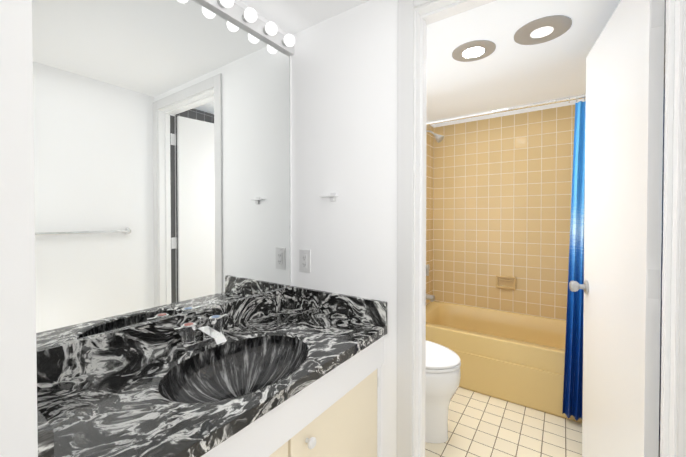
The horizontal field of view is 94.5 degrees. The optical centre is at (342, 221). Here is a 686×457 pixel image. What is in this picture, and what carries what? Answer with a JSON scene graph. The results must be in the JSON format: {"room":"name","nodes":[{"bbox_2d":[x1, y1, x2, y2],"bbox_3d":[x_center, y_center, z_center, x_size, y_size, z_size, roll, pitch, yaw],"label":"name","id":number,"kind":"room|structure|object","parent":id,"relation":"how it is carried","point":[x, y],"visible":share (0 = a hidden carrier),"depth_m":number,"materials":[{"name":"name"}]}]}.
{"room":"bathroom","nodes":[
{"label":"bathroom","id":0,"kind":"room"},
{"bbox_2d":[0,0,37,456],"bbox_3d":[-0.987,0.151,0.219,0.465,2.200,1.044,1,1,35],"label":"wall","id":1,"kind":"structure","parent":0,"point":[18,400],"depth_m":0.50,"materials":[{"name":"white paint"}]},
{"bbox_2d":[234,0,291,285],"bbox_3d":[-0.356,0.132,1.641,0.120,2.200,4.340,1,1,35],"label":"wall","id":2,"kind":"structure","parent":0,"point":[259,16],"depth_m":1.65,"materials":[{"name":"white paint"}]},
{"bbox_2d":[32,0,289,349],"bbox_3d":[-0.576,-0.255,1.207,0.006,1.192,1.054,1,1,35],"label":"mirror","id":3,"kind":"object","parent":2,"relation":"attached to","point":[161,159],"visible":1,"depth_m":1.09,"materials":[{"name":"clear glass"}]},
{"bbox_2d":[198,0,294,55],"bbox_3d":[-0.536,-0.886,1.180,0.092,0.068,1.066,1,1,35],"label":"light bar","id":4,"kind":"object","parent":2,"relation":"attached to","point":[247,18],"visible":1,"depth_m":1.40,"materials":[{"name":"white"}]},
{"bbox_2d":[426,119,433,304],"bbox_3d":[0.681,0.115,2.898,0.010,2.200,0.830,1,1,35],"label":"end tile","id":5,"kind":"structure","parent":2,"relation":"attached to","point":[429,195],"depth_m":3.14,"materials":[{"name":"beige tile"}]},
{"bbox_2d":[426,264,429,275],"bbox_3d":[0.746,0.425,2.911,0.087,0.129,0.109,1,1,35],"label":"tub valve","id":6,"kind":"object","parent":5,"relation":"attached to","point":[427,269],"visible":0.25,"depth_m":2.88,"materials":[{"name":"silver metal"}]},
{"bbox_2d":[426,294,434,301],"bbox_3d":[0.767,0.686,2.899,0.140,0.062,0.060,1,1,35],"label":"tub spout","id":7,"kind":"object","parent":5,"relation":"attached to","point":[431,298],"visible":0.5,"depth_m":2.86,"materials":[{"name":"silver metal"}]},
{"bbox_2d":[426,130,443,142],"bbox_3d":[0.798,-0.775,2.858,0.215,0.138,0.072,1,1,35],"label":"shower head","id":8,"kind":"object","parent":5,"relation":"attached to","point":[438,137],"visible":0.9,"depth_m":2.81},
{"bbox_2d":[291,0,397,456],"bbox_3d":[0.378,0.137,1.286,1.490,2.200,0.120,1,1,35],"label":"wall","id":9,"kind":"structure","parent":0,"point":[344,105],"depth_m":1.44,"materials":[{"name":"white paint"}]},
{"bbox_2d":[299,249,309,272],"bbox_3d":[-0.194,0.198,1.607,0.070,0.115,0.008,1,1,35],"label":"electrical outlet","id":10,"kind":"object","parent":9,"relation":"attached to","point":[304,260],"visible":1,"depth_m":1.60,"materials":[{"name":"white plastic"}]},
{"bbox_2d":[319,193,337,201],"bbox_3d":[-0.067,-0.117,1.500,0.092,0.042,0.030,1,1,35],"label":"hook","id":11,"kind":"object","parent":9,"relation":"attached to","point":[332,196],"visible":1,"depth_m":1.49,"materials":[{"name":"silver metal"}]},
{"bbox_2d":[397,0,685,456],"bbox_3d":[0.627,0.162,1.116,0.884,2.155,0.150,1,1,35],"label":"door frame","id":12,"kind":"structure","parent":9,"relation":"attached to","point":[425,15],"depth_m":1.26,"materials":[{"name":"white"}]},
{"bbox_2d":[569,0,664,456],"bbox_3d":[1.079,0.199,1.317,0.219,2.060,0.705,1,1,35],"label":"door","id":13,"kind":"structure","parent":9,"relation":"in","point":[623,196],"depth_m":1.15,"materials":[{"name":"white painted wood"}]},
{"bbox_2d":[659,0,665,456],"bbox_3d":[1.548,0.132,1.674,0.010,2.199,1.852,1,1,35],"label":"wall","id":14,"kind":"structure","parent":9,"relation":"attached to","point":[665,0],"depth_m":1.23,"materials":[{"name":"white paint"}]},
{"bbox_2d":[426,94,585,124],"bbox_3d":[1.033,-0.750,2.157,1.419,0.052,0.052,1,1,35],"label":"curtain rod","id":15,"kind":"object","parent":14,"relation":"attached to","point":[558,100],"visible":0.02,"depth_m":2.10,"materials":[{"name":"silver metal"}]},
{"bbox_2d":[562,93,585,420],"bbox_3d":[1.476,0.213,1.860,0.298,1.953,0.048,1,1,35],"label":"shower curtain","id":16,"kind":"object","parent":15,"relation":"hanging from","point":[573,389],"visible":0.25,"depth_m":1.91,"materials":[{"name":"blue fabric"}]},
{"bbox_2d":[239,0,620,123],"bbox_3d":[0.305,-0.991,1.167,1.730,0.060,4.340,1,1,35],"label":"ceiling","id":17,"kind":"structure","parent":0,"point":[509,71],"depth_m":1.80,"materials":[{"name":"white paint"}]},
{"bbox_2d":[452,40,495,61],"bbox_3d":[0.740,-0.964,1.802,0.230,0.012,0.230,1,1,35],"label":"recessed light","id":18,"kind":"object","parent":17,"relation":"in","point":[475,50],"visible":1,"depth_m":1.78,"materials":[{"name":"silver metal"}]},
{"bbox_2d":[514,15,571,44],"bbox_3d":[1.006,-0.961,1.606,0.250,0.012,0.250,1,1,35],"label":"recessed light","id":19,"kind":"object","parent":17,"relation":"in","point":[542,30],"visible":1,"depth_m":1.59,"materials":[{"name":"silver metal"}]},
{"bbox_2d":[425,387,581,456],"bbox_3d":[0.305,1.268,1.197,1.730,0.060,4.340,1,1,35],"label":"floor","id":20,"kind":"structure","parent":0,"point":[481,425],"depth_m":1.86,"materials":[{"name":"tile"}]},
{"bbox_2d":[201,336,383,456],"bbox_3d":[-0.345,0.859,1.071,0.558,0.762,1.072,1,1,35],"label":"bathroom vanity","id":21,"kind":"object","parent":20,"relation":"on","point":[335,412],"visible":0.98,"depth_m":1.05,"materials":[{"name":"white wood"}]},
{"bbox_2d":[36,286,386,456],"bbox_3d":[-0.345,0.464,1.066,0.556,0.241,1.072,1,1,35],"label":"countertop","id":22,"kind":"structure","parent":21,"relation":"on","point":[148,389],"depth_m":0.97,"materials":[{"name":"black stone"}]},
{"bbox_2d":[173,314,227,352],"bbox_3d":[-0.470,0.393,1.121,0.141,0.097,0.204,1,1,35],"label":"faucet","id":23,"kind":"object","parent":22,"relation":"on","point":[193,337],"visible":1,"depth_m":1.10,"materials":[{"name":"silver metal"}]},
{"bbox_2d":[425,340,460,442],"bbox_3d":[0.384,0.820,1.928,0.635,0.818,0.480,1,1,35],"label":"toilet","id":24,"kind":"object","parent":20,"relation":"on","point":[442,373],"visible":0.17,"depth_m":1.75,"materials":[{"name":"white ceramic"}]},
{"bbox_2d":[426,301,581,422],"bbox_3d":[1.273,1.015,2.526,1.397,0.410,0.786,1,1,35],"label":"bathtub","id":25,"kind":"object","parent":20,"relation":"on","point":[516,358],"visible":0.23,"depth_m":2.26,"materials":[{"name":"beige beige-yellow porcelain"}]},
{"bbox_3d":[1.509,0.115,2.915,1.490,2.200,0.120,1,1,35],"label":"wall","id":26,"kind":"structure","parent":0,"visible":0},
{"bbox_2d":[433,99,585,319],"bbox_3d":[1.500,0.116,2.841,1.419,2.200,0.010,1,1,35],"label":"wall tile","id":27,"kind":"structure","parent":26,"relation":"attached to","point":[502,192],"depth_m":2.85,"materials":[{"name":"beige tile"}]},
{"bbox_2d":[496,275,515,289],"bbox_3d":[1.460,0.546,2.849,0.160,0.116,0.034,1,1,35],"label":"soap dish","id":28,"kind":"object","parent":27,"relation":"attached to","point":[506,282],"visible":1,"depth_m":2.85,"materials":[{"name":"brown ceramic"}]}
]}

